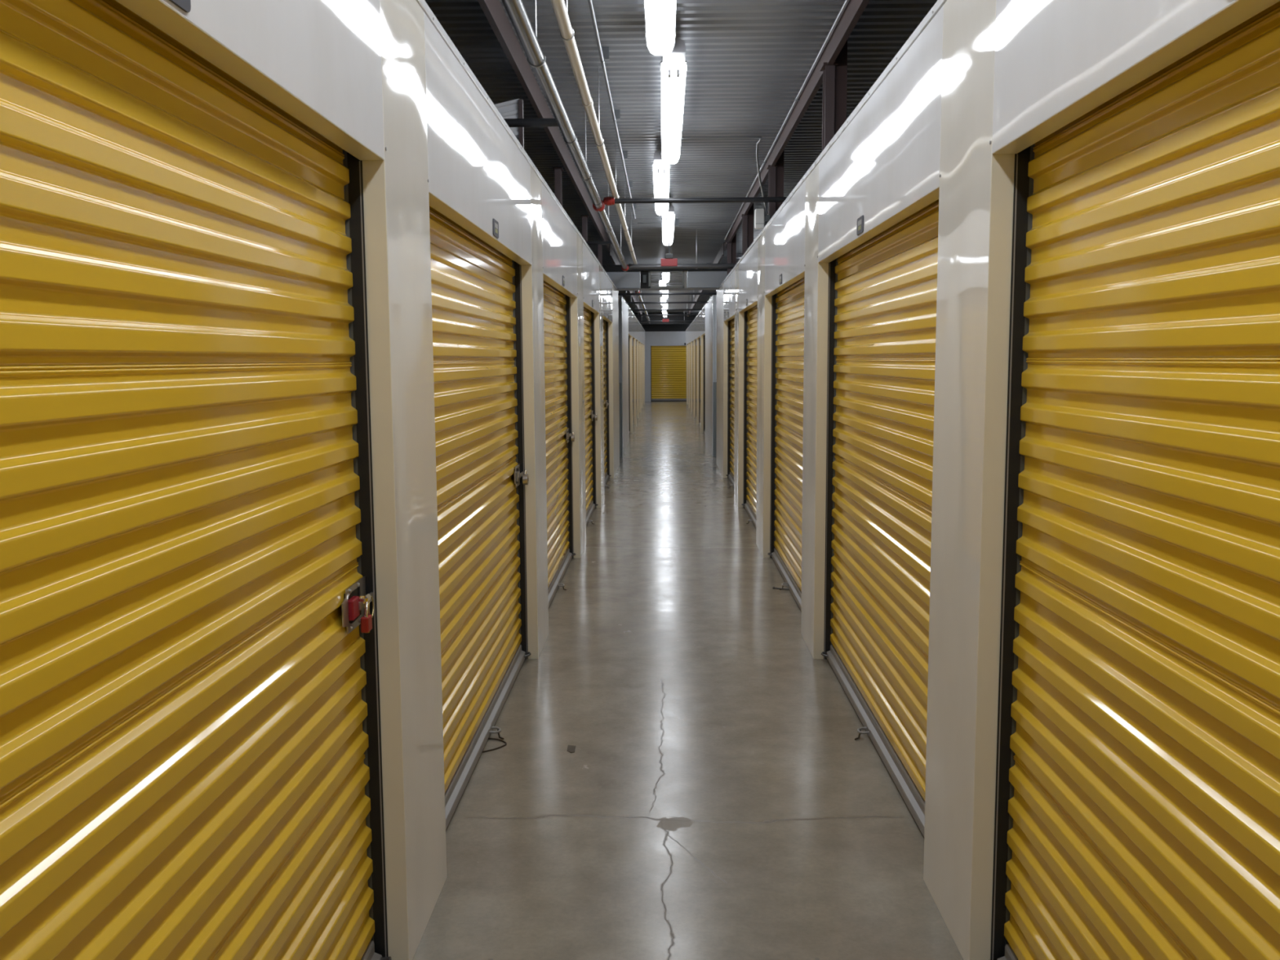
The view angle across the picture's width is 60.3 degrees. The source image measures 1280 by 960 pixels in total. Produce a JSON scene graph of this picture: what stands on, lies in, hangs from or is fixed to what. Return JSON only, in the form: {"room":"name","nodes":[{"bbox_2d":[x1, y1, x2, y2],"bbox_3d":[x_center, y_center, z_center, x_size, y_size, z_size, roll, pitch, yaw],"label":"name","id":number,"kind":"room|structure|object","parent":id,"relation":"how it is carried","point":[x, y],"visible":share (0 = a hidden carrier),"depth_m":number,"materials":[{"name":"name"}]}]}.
{"room":"self-storage corridor","nodes":[
{"label":"self-storage corridor","id":0,"kind":"room"},
{"bbox_2d":[115,0,645,959],"bbox_3d":[-1.514,-1.761,18.858,2.448,2.717,45.700,0,6,1],"label":"wall","id":1,"kind":"structure","parent":0,"point":[384,82],"depth_m":3.10,"materials":[{"name":"grey"}]},
{"bbox_2d":[168,0,191,12],"bbox_3d":[-0.672,-0.719,1.565,0.004,0.068,0.144,0,6,1],"label":"number plate","id":2,"kind":"object","parent":1,"relation":"attached to","point":[185,5],"visible":1,"depth_m":1.62,"materials":[{"name":"grey"}]},
{"bbox_2d":[0,0,391,959],"bbox_3d":[-0.872,0.262,1.617,0.400,2.456,2.580,0,6,1],"label":"door","id":3,"kind":"structure","parent":1,"relation":"in","point":[191,757],"depth_m":1.80,"materials":[{"name":"yellow metal"}]},
{"bbox_2d":[359,593,373,633],"bbox_3d":[-0.702,0.339,2.825,0.030,0.095,0.084,0,6,1],"label":"padlock","id":4,"kind":"object","parent":3,"relation":"hanging from","point":[366,620],"visible":1,"depth_m":2.79,"materials":[{"name":"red metal"}]},
{"bbox_2d":[429,205,531,829],"bbox_3d":[-0.804,-0.079,4.718,0.400,2.456,2.600,0,6,1],"label":"door","id":5,"kind":"structure","parent":1,"relation":"in","point":[477,318],"depth_m":4.70,"materials":[{"name":"yellow metal"}]},
{"bbox_2d":[522,469,528,484],"bbox_3d":[-0.617,-0.015,5.949,0.028,0.082,0.060,0,6,1],"label":"padlock","id":6,"kind":"object","parent":5,"relation":"hanging from","point":[525,476],"visible":1,"depth_m":5.93,"materials":[{"name":"silver metal"}]},
{"bbox_2d":[492,218,498,238],"bbox_3d":[-0.605,-1.056,4.626,0.004,0.068,0.144,0,6,1],"label":"number plate","id":7,"kind":"object","parent":1,"relation":"attached to","point":[495,224],"visible":1,"depth_m":4.61,"materials":[{"name":"grey plastic"}]},
{"bbox_2d":[494,98,524,148],"bbox_3d":[-0.904,-1.603,6.326,0.484,1.134,0.035,0,6,1],"label":"sheet","id":8,"kind":"object","parent":1,"relation":"attached to","point":[513,108],"visible":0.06,"depth_m":6.27,"materials":[{"name":"white metal"}]},
{"bbox_2d":[542,280,575,607],"bbox_3d":[-0.737,-0.423,7.838,0.400,2.456,2.560,0,6,1],"label":"door","id":9,"kind":"structure","parent":1,"relation":"in","point":[557,304],"depth_m":8.32,"materials":[{"name":"yellow metal"}]},
{"bbox_2d":[571,431,574,441],"bbox_3d":[-0.550,-0.357,9.049,0.028,0.082,0.060,0,6,1],"label":"padlock","id":10,"kind":"object","parent":9,"relation":"hanging from","point":[572,434],"visible":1,"depth_m":9.03,"materials":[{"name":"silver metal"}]},
{"bbox_2d":[562,275,564,286],"bbox_3d":[-0.538,-1.400,7.747,0.004,0.068,0.144,0,6,1],"label":"number plate","id":11,"kind":"object","parent":1,"relation":"attached to","point":[563,277],"visible":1,"depth_m":7.73,"materials":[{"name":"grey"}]},
{"bbox_2d":[583,306,598,525],"bbox_3d":[-0.668,-0.772,11.009,0.400,2.456,2.420,0,6,1],"label":"door","id":12,"kind":"structure","parent":1,"relation":"in","point":[588,316],"depth_m":11.90,"materials":[{"name":"yellow metal"}]},
{"bbox_2d":[583,306,593,511],"bbox_3d":[-0.564,-0.814,11.001,0.014,2.371,2.410,0,6,1],"label":"curtain","id":13,"kind":"object","parent":12,"relation":"hanging from","point":[588,315],"depth_m":11.78,"materials":[{"name":"yellow metal"}]},
{"bbox_2d":[603,319,611,488],"bbox_3d":[-0.601,-1.111,14.094,0.400,2.456,2.390,0,6,1],"label":"door","id":14,"kind":"structure","parent":1,"relation":"in","point":[606,349],"depth_m":15.20,"materials":[{"name":"yellow metal"}]},
{"bbox_2d":[603,319,607,476],"bbox_3d":[-0.497,-1.154,14.086,0.014,2.371,2.380,0,6,1],"label":"curtain","id":15,"kind":"object","parent":14,"relation":"hanging from","point":[605,323],"depth_m":15.12,"materials":[{"name":"yellow metal"}]},
{"bbox_2d":[628,336,630,433],"bbox_3d":[-0.428,-2.130,23.347,0.345,2.456,2.550,0,6,1],"label":"door","id":16,"kind":"structure","parent":1,"relation":"in","point":[628,336],"depth_m":24.64,"materials":[{"name":"yellow metal"}]},
{"bbox_2d":[632,338,634,425],"bbox_3d":[-0.362,-2.468,26.422,0.345,2.456,2.600,0,6,1],"label":"door","id":17,"kind":"structure","parent":1,"relation":"in","point":[633,339],"depth_m":27.68,"materials":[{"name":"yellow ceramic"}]},
{"bbox_2d":[635,340,636,368],"bbox_3d":[-0.294,-2.810,29.523,0.345,2.456,2.600,0,6,1],"label":"door","id":18,"kind":"structure","parent":1,"relation":"in","point":[636,340],"depth_m":30.75,"materials":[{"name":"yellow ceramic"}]},
{"bbox_2d":[602,264,727,271],"bbox_3d":[0.406,-3.211,16.674,3.300,0.095,0.140,0,6,1],"label":"cross beam","id":19,"kind":"structure","parent":0,"point":[611,268],"depth_m":16.64,"materials":[{"name":"black metal"}]},
{"bbox_2d":[640,271,648,288],"bbox_3d":[0.067,-3.036,16.697,0.124,0.265,0.062,0,6,1],"label":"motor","id":20,"kind":"object","parent":19,"relation":"attached to","point":[644,283],"visible":1,"depth_m":16.72,"materials":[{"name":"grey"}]},
{"bbox_2d":[635,315,696,324],"bbox_3d":[0.951,-6.084,41.825,3.300,0.318,0.120,0,6,1],"label":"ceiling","id":21,"kind":"structure","parent":0,"point":[639,317],"depth_m":41.77,"materials":[{"name":"black metal"}]},
{"bbox_2d":[633,311,699,401],"bbox_3d":[0.932,-4.803,43.038,6.600,3.450,0.130,0,6,1],"label":"wall","id":22,"kind":"structure","parent":0,"point":[655,335],"depth_m":42.93,"materials":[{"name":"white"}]},
{"bbox_2d":[650,345,685,401],"bbox_3d":[1.179,-4.206,43.101,1.513,2.247,0.035,0,6,1],"label":"door","id":23,"kind":"structure","parent":22,"relation":"in","point":[668,363],"depth_m":43.12,"materials":[{"name":"yellow metal"}]},
{"bbox_2d":[424,0,937,312],"bbox_3d":[0.416,-3.954,19.487,6.600,0.016,48.014,0,6,1],"label":"ceiling","id":24,"kind":"structure","parent":0,"point":[748,61],"depth_m":7.38,"materials":[{"name":"grey metal"}]},
{"bbox_2d":[477,0,610,252],"bbox_3d":[-0.714,-2.375,6.194,0.099,0.201,20.600,0,6,1],"label":"steel beam","id":25,"kind":"structure","parent":24,"relation":"attached to","point":[493,10],"depth_m":6.86,"materials":[{"name":"grey metal"}]},
{"bbox_2d":[501,0,628,271],"bbox_3d":[-0.410,-2.126,5.652,0.099,0.604,19.480,0,6,1],"label":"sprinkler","id":26,"kind":"object","parent":24,"relation":"hanging from","point":[516,11],"visible":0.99,"depth_m":5.20,"materials":[{"name":"grey metal"}]},
{"bbox_2d":[503,118,558,127],"bbox_3d":[-1.257,-1.940,6.002,1.636,0.045,0.045,0,6,1],"label":"branch","id":27,"kind":"object","parent":26,"relation":"attached to","point":[512,122],"visible":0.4,"depth_m":5.97,"materials":[{"name":"black metal"}]},
{"bbox_2d":[586,240,611,244],"bbox_3d":[-1.123,-2.624,12.213,1.636,0.036,0.036,0,6,1],"label":"branch","id":28,"kind":"object","parent":26,"relation":"attached to","point":[603,242],"visible":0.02,"depth_m":12.19,"materials":[{"name":"black metal"}]},
{"bbox_2d":[603,195,786,205],"bbox_3d":[0.895,-2.286,8.987,2.390,0.076,0.068,0,6,1],"label":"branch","id":29,"kind":"object","parent":26,"relation":"attached to","point":[608,200],"visible":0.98,"depth_m":8.98,"materials":[{"name":"black metal"}]},
{"bbox_2d":[550,0,637,264],"bbox_3d":[-0.275,-2.201,5.801,0.060,0.490,19.800,0,6,1],"label":"drain pipe","id":30,"kind":"object","parent":24,"relation":"hanging from","point":[566,33],"visible":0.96,"depth_m":5.67,"materials":[{"name":"beige plastic"}]},
{"bbox_2d":[587,0,636,218],"bbox_3d":[-0.240,-2.280,4.735,0.054,0.088,17.700,0,6,1],"label":"conduit","id":31,"kind":"object","parent":24,"relation":"attached to","point":[604,53],"visible":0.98,"depth_m":7.15,"materials":[{"name":"grey metal"}]},
{"bbox_2d":[608,244,642,316],"bbox_3d":[-0.215,-4.979,29.846,0.099,0.201,25.600,0,6,1],"label":"steel beam","id":32,"kind":"structure","parent":24,"relation":"attached to","point":[612,255],"depth_m":19.21,"materials":[{"name":"grey metal"}]},
{"bbox_2d":[635,290,650,323],"bbox_3d":[0.102,-4.781,29.308,0.099,0.502,24.700,0,6,1],"label":"sprinkler","id":33,"kind":"object","parent":24,"relation":"hanging from","point":[636,291],"visible":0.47,"depth_m":26.78,"materials":[{"name":"grey metal"}]},
{"bbox_2d":[644,0,675,55],"bbox_3d":[0.074,-2.136,4.171,0.149,0.266,3.200,0,6,1],"label":"ceiling light","id":34,"kind":"object","parent":24,"relation":"hanging from","point":[660,15],"visible":1,"depth_m":5.14,"materials":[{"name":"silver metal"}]},
{"bbox_2d":[652,144,670,215],"bbox_3d":[0.204,-2.826,10.441,0.149,0.266,3.200,0,6,1],"label":"ceiling light","id":35,"kind":"object","parent":24,"relation":"hanging from","point":[660,169],"visible":0.88,"depth_m":9.64,"materials":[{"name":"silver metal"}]},
{"bbox_2d":[658,276,666,292],"bbox_3d":[0.496,-4.329,24.096,0.149,0.266,3.200,0,6,1],"label":"ceiling light","id":36,"kind":"object","parent":24,"relation":"hanging from","point":[660,277],"visible":0.35,"depth_m":22.88,"materials":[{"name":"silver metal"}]},
{"bbox_2d":[660,295,666,305],"bbox_3d":[0.641,-5.018,30.357,0.149,0.266,3.200,0,6,1],"label":"ceiling light","id":37,"kind":"object","parent":24,"relation":"hanging from","point":[662,300],"visible":0.51,"depth_m":29.48,"materials":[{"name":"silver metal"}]},
{"bbox_2d":[662,290,668,299],"bbox_3d":[0.624,-4.674,27.225,0.149,0.266,3.200,0,6,1],"label":"ceiling light","id":38,"kind":"object","parent":24,"relation":"hanging from","point":[664,297],"visible":0.6,"depth_m":27.24,"materials":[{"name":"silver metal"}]},
{"bbox_2d":[662,300,667,309],"bbox_3d":[0.768,-5.358,33.436,0.149,0.266,3.200,0,6,1],"label":"ceiling light","id":39,"kind":"object","parent":24,"relation":"hanging from","point":[664,307],"visible":0.66,"depth_m":32.69,"materials":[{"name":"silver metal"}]},
{"bbox_2d":[634,314,697,315],"bbox_3d":[0.801,-5.132,32.625,3.200,0.537,0.044,0,6,1],"label":"branch","id":40,"kind":"object","parent":24,"relation":"hanging from","point":[634,314],"visible":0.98,"depth_m":32.63,"materials":[{"name":"black metal"}]},
{"bbox_2d":[662,272,669,280],"bbox_3d":[0.493,-3.985,20.964,0.149,0.266,3.200,0,6,1],"label":"ceiling light","id":41,"kind":"object","parent":24,"relation":"hanging from","point":[663,273],"visible":0.33,"depth_m":20.83,"materials":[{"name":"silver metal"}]},
{"bbox_2d":[662,311,669,322],"bbox_3d":[0.853,-5.546,36.603,0.220,0.585,0.060,0,6,1],"label":"sign","id":42,"kind":"object","parent":24,"relation":"hanging from","point":[665,319],"visible":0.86,"depth_m":36.61,"materials":[{"name":"red"}]},
{"bbox_2d":[639,320,693,322],"bbox_3d":[0.907,-5.657,37.495,3.200,0.560,0.050,0,6,1],"label":"branch","id":43,"kind":"object","parent":24,"relation":"hanging from","point":[682,320],"visible":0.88,"depth_m":37.51,"materials":[{"name":"black metal"}]},
{"bbox_2d":[631,297,702,311],"bbox_3d":[0.728,-4.761,29.246,3.200,0.537,0.044,0,6,1],"label":"branch","id":44,"kind":"object","parent":24,"relation":"hanging from","point":[690,308],"visible":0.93,"depth_m":29.26,"materials":[{"name":"black metal"}]},
{"bbox_2d":[626,301,707,304],"bbox_3d":[0.646,-4.345,25.470,3.200,0.537,0.044,0,6,1],"label":"branch","id":45,"kind":"object","parent":24,"relation":"hanging from","point":[681,302],"visible":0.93,"depth_m":25.48,"materials":[{"name":"black metal"}]},
{"bbox_2d":[617,291,716,295],"bbox_3d":[0.572,-3.967,22.041,3.200,0.537,0.044,0,6,1],"label":"branch","id":46,"kind":"object","parent":24,"relation":"hanging from","point":[698,293],"visible":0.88,"depth_m":22.05,"materials":[{"name":"black metal"}]},
{"bbox_2d":[662,204,675,245],"bbox_3d":[0.347,-3.175,13.610,0.149,0.266,3.200,0,6,1],"label":"ceiling light","id":47,"kind":"object","parent":24,"relation":"hanging from","point":[668,220],"visible":0.88,"depth_m":12.95,"materials":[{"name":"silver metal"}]},
{"bbox_2d":[661,242,677,266],"bbox_3d":[0.387,-3.134,14.640,0.220,0.575,0.060,0,6,1],"label":"sign","id":48,"kind":"object","parent":24,"relation":"hanging from","point":[668,260],"visible":0.86,"depth_m":14.64,"materials":[{"name":"red plastic"}]},
{"bbox_2d":[660,38,687,164],"bbox_3d":[0.212,-2.483,7.319,0.149,0.266,3.200,0,6,1],"label":"ceiling light","id":49,"kind":"object","parent":24,"relation":"hanging from","point":[673,65],"visible":0.94,"depth_m":6.60,"materials":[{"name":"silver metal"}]},
{"bbox_2d":[628,228,736,269],"bbox_3d":[0.880,-3.210,15.265,2.090,0.565,0.080,0,6,1],"label":"branch","id":50,"kind":"object","parent":24,"relation":"hanging from","point":[708,265],"visible":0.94,"depth_m":15.27,"materials":[{"name":"grey metal"}]},
{"bbox_2d":[637,218,733,226],"bbox_3d":[0.587,-3.322,14.213,1.230,0.090,0.080,0,6,1],"label":"conduit","id":51,"kind":"object","parent":24,"relation":"attached to","point":[677,222],"visible":0.89,"depth_m":14.20,"materials":[{"name":"grey metal"}]},
{"bbox_2d":[687,242,724,316],"bbox_3d":[1.595,-4.985,29.806,0.099,0.201,25.600,0,6,1],"label":"steel beam","id":52,"kind":"structure","parent":24,"relation":"attached to","point":[720,255],"depth_m":18.95,"materials":[{"name":"grey metal"}]},
{"bbox_2d":[680,136,760,139],"bbox_3d":[0.596,-2.716,8.745,0.726,0.015,0.016,0,6,1],"label":"conduit","id":53,"kind":"object","parent":24,"relation":"attached to","point":[735,137],"visible":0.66,"depth_m":8.74,"materials":[{"name":"grey metal"}]},
{"bbox_2d":[724,253,742,258],"bbox_3d":[2.958,-3.641,17.698,3.200,0.266,0.149,0,6,1],"label":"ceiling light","id":54,"kind":"object","parent":24,"relation":"hanging from","point":[739,255],"visible":0.02,"depth_m":17.67,"materials":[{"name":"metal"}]},
{"bbox_2d":[755,137,768,213],"bbox_3d":[0.986,-2.477,8.986,0.069,0.545,0.451,1,6,13],"label":"conduit","id":55,"kind":"object","parent":24,"relation":"hanging from","point":[760,140],"visible":0.95,"depth_m":9.01,"materials":[{"name":"grey metal"}]},
{"bbox_2d":[723,0,870,251],"bbox_3d":[1.073,-2.382,6.155,0.099,0.201,20.600,0,6,1],"label":"steel beam","id":56,"kind":"structure","parent":24,"relation":"attached to","point":[854,10],"depth_m":6.88,"materials":[{"name":"grey metal"}]},
{"bbox_2d":[724,0,849,239],"bbox_3d":[1.031,-2.422,6.051,0.026,0.028,20.400,0,6,1],"label":"conduit","id":57,"kind":"object","parent":56,"relation":"attached to","point":[846,2],"visible":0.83,"depth_m":7.19,"materials":[{"name":"grey metal"}]},
{"bbox_2d":[412,400,963,959],"bbox_3d":[0.436,-0.516,19.858,6.600,0.001,48.000,0,6,1],"label":"floor","id":58,"kind":"structure","parent":0,"point":[717,797],"depth_m":4.33,"materials":[{"name":"concrete"}]},
{"bbox_2d":[481,737,506,752],"bbox_3d":[-0.632,1.147,4.759,0.110,0.006,0.179,0,6,1],"label":"loop","id":59,"kind":"object","parent":58,"relation":"on","point":[488,738],"visible":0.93,"depth_m":4.75,"materials":[{"name":"brown"}]},
{"bbox_2d":[552,167,563,206],"bbox_3d":[-0.680,-1.006,9.464,0.080,3.259,0.140,0,6,1],"label":"steel column","id":60,"kind":"structure","parent":58,"relation":"on","point":[557,171],"depth_m":9.25,"materials":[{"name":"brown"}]},
{"bbox_2d":[566,745,576,752],"bbox_3d":[-0.294,1.151,4.717,0.035,0.004,0.090,0,6,1],"label":"floor stain","id":61,"kind":"object","parent":58,"relation":"on","point":[571,748],"visible":1,"depth_m":4.72,"materials":[{"name":"grey concrete"}]},
{"bbox_2d":[580,215,588,241],"bbox_3d":[-0.613,-1.347,12.564,0.080,3.259,0.140,0,6,1],"label":"steel column","id":62,"kind":"structure","parent":58,"relation":"on","point":[584,228],"depth_m":12.35,"materials":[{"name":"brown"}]},
{"bbox_2d":[597,244,602,266],"bbox_3d":[-0.549,-1.673,15.526,0.080,3.259,0.140,0,6,1],"label":"steel column","id":63,"kind":"structure","parent":58,"relation":"on","point":[599,246],"depth_m":15.31,"materials":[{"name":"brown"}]},
{"bbox_2d":[725,233,736,275],"bbox_3d":[1.278,-1.770,15.475,0.135,3.440,0.140,0,6,1],"label":"steel column","id":64,"kind":"structure","parent":58,"relation":"on","point":[731,247],"depth_m":15.28,"materials":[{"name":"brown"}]},
{"bbox_2d":[741,203,753,255],"bbox_3d":[1.214,-1.444,12.514,0.135,3.440,0.140,0,6,1],"label":"steel column","id":65,"kind":"structure","parent":58,"relation":"on","point":[747,220],"depth_m":12.33,"materials":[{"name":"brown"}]},
{"bbox_2d":[766,151,783,222],"bbox_3d":[1.146,-1.102,9.413,0.135,3.440,0.140,0,6,1],"label":"steel column","id":66,"kind":"structure","parent":58,"relation":"on","point":[775,174],"depth_m":9.23,"materials":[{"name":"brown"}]},
{"bbox_2d":[754,208,769,229],"bbox_3d":[1.025,-2.184,9.216,0.126,0.164,0.062,0,6,1],"label":"wall box","id":67,"kind":"object","parent":66,"relation":"attached to","point":[760,217],"visible":0.9,"depth_m":9.19,"materials":[{"name":"white plastic"}]},
{"bbox_2d":[772,586,789,590],"bbox_3d":[1.020,0.784,7.943,0.131,0.018,0.018,4,7,32],"label":"pin","id":68,"kind":"object","parent":58,"relation":"on","point":[773,587],"visible":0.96,"depth_m":7.94,"materials":[{"name":"grey metal"}]},
{"bbox_2d":[819,40,847,151],"bbox_3d":[1.077,-0.752,6.233,0.135,3.440,0.140,0,6,1],"label":"steel column","id":69,"kind":"structure","parent":58,"relation":"on","point":[835,75],"depth_m":6.05,"materials":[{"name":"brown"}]},
{"bbox_2d":[685,0,1279,959],"bbox_3d":[2.449,-1.775,18.770,2.448,2.717,45.700,0,6,1],"label":"wall","id":70,"kind":"structure","parent":0,"point":[976,84],"depth_m":3.12,"materials":[{"name":"grey"}]},
{"bbox_2d":[617,288,717,290],"bbox_3d":[0.417,-2.890,16.701,1.518,0.030,0.047,0,6,1],"label":"rail","id":71,"kind":"object","parent":70,"relation":"attached to","point":[629,289],"visible":1,"depth_m":16.68,"materials":[{"name":"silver metal"}]},
{"bbox_2d":[605,271,640,288],"bbox_3d":[-0.442,-3.050,16.874,0.894,0.250,0.375,0,6,1],"label":"box","id":72,"kind":"object","parent":71,"relation":"on","point":[621,280],"visible":0.44,"depth_m":16.70,"materials":[{"name":"white metal"}]},
{"bbox_2d":[648,271,684,288],"bbox_3d":[0.402,-3.032,16.681,0.540,0.253,0.035,0,6,1],"label":"grille","id":73,"kind":"object","parent":71,"relation":"on","point":[650,272],"visible":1,"depth_m":16.67,"materials":[{"name":"silver metal"}]},
{"bbox_2d":[686,271,727,288],"bbox_3d":[1.216,-3.056,16.837,0.990,0.250,0.375,0,6,1],"label":"box","id":74,"kind":"object","parent":71,"relation":"on","point":[695,279],"visible":0.55,"depth_m":16.67,"materials":[{"name":"white metal"}]},
{"bbox_2d":[689,343,690,408],"bbox_3d":[1.827,-3.499,35.680,0.345,2.456,2.600,0,6,1],"label":"door","id":75,"kind":"structure","parent":70,"relation":"in","point":[690,344],"depth_m":36.99,"materials":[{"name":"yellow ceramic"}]},
{"bbox_2d":[692,342,693,413],"bbox_3d":[1.760,-3.158,32.580,0.345,2.456,2.600,0,6,1],"label":"door","id":76,"kind":"structure","parent":70,"relation":"in","point":[692,342],"depth_m":33.88,"materials":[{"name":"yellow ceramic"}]},
{"bbox_2d":[695,340,696,417],"bbox_3d":[1.693,-2.817,29.479,0.345,2.456,2.600,0,6,1],"label":"door","id":77,"kind":"structure","parent":70,"relation":"in","point":[695,340],"depth_m":30.78,"materials":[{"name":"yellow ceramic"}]},
{"bbox_2d":[698,337,700,425],"bbox_3d":[1.626,-2.476,26.379,0.345,2.456,2.600,0,6,1],"label":"door","id":78,"kind":"structure","parent":70,"relation":"in","point":[699,338],"depth_m":27.68,"materials":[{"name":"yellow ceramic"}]},
{"bbox_2d":[703,334,705,434],"bbox_3d":[1.559,-2.137,23.303,0.345,2.456,2.550,0,6,1],"label":"door","id":79,"kind":"structure","parent":70,"relation":"in","point":[704,335],"depth_m":24.58,"materials":[{"name":"yellow metal"}]},
{"bbox_2d":[704,337,705,428],"bbox_3d":[1.427,-2.179,23.300,0.014,2.371,2.540,0,6,1],"label":"curtain","id":80,"kind":"object","parent":79,"relation":"hanging from","point":[704,337],"depth_m":24.57,"materials":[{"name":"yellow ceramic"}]},
{"bbox_2d":[725,317,734,488],"bbox_3d":[1.331,-1.119,14.052,0.400,2.456,2.390,0,6,1],"label":"door","id":81,"kind":"structure","parent":70,"relation":"in","point":[731,325],"depth_m":15.10,"materials":[{"name":"yellow metal"}]},
{"bbox_2d":[729,317,734,476],"bbox_3d":[1.226,-1.160,14.048,0.014,2.371,2.380,0,6,1],"label":"curtain","id":82,"kind":"object","parent":81,"relation":"hanging from","point":[731,322],"depth_m":14.86,"materials":[{"name":"yellow metal"}]},
{"bbox_2d":[741,304,757,527],"bbox_3d":[1.264,-0.779,10.966,0.400,2.456,2.420,0,6,1],"label":"door","id":83,"kind":"structure","parent":70,"relation":"in","point":[750,316],"depth_m":11.69,"materials":[{"name":"yellow metal"}]},
{"bbox_2d":[746,304,757,514],"bbox_3d":[1.159,-0.821,10.963,0.014,2.371,2.410,0,6,1],"label":"curtain","id":84,"kind":"object","parent":83,"relation":"hanging from","point":[752,313],"depth_m":11.57,"materials":[{"name":"yellow metal"}]},
{"bbox_2d":[779,273,782,284],"bbox_3d":[0.986,-1.405,7.713,0.004,0.068,0.144,0,6,1],"label":"number plate","id":85,"kind":"object","parent":70,"relation":"attached to","point":[780,275],"visible":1,"depth_m":7.69,"materials":[{"name":"grey"}]},
{"bbox_2d":[767,276,804,611],"bbox_3d":[1.196,-0.430,7.796,0.400,2.456,2.560,0,6,1],"label":"door","id":86,"kind":"structure","parent":70,"relation":"in","point":[787,304],"depth_m":8.18,"materials":[{"name":"yellow metal"}]},
{"bbox_2d":[857,215,863,235],"bbox_3d":[0.918,-1.062,4.593,0.004,0.068,0.144,0,6,1],"label":"number plate","id":87,"kind":"object","parent":70,"relation":"attached to","point":[860,220],"visible":1,"depth_m":4.57,"materials":[{"name":"grey plastic"}]},
{"bbox_2d":[821,199,938,837],"bbox_3d":[1.128,-0.086,4.675,0.400,2.456,2.600,0,6,1],"label":"door","id":88,"kind":"structure","parent":70,"relation":"in","point":[882,291],"depth_m":4.59,"materials":[{"name":"yellow metal"}]},
{"bbox_2d":[990,0,1279,959],"bbox_3d":[1.061,0.255,1.575,0.400,2.456,2.580,0,6,1],"label":"door","id":89,"kind":"structure","parent":70,"relation":"in","point":[1137,793],"depth_m":2.09,"materials":[{"name":"yellow metal"}]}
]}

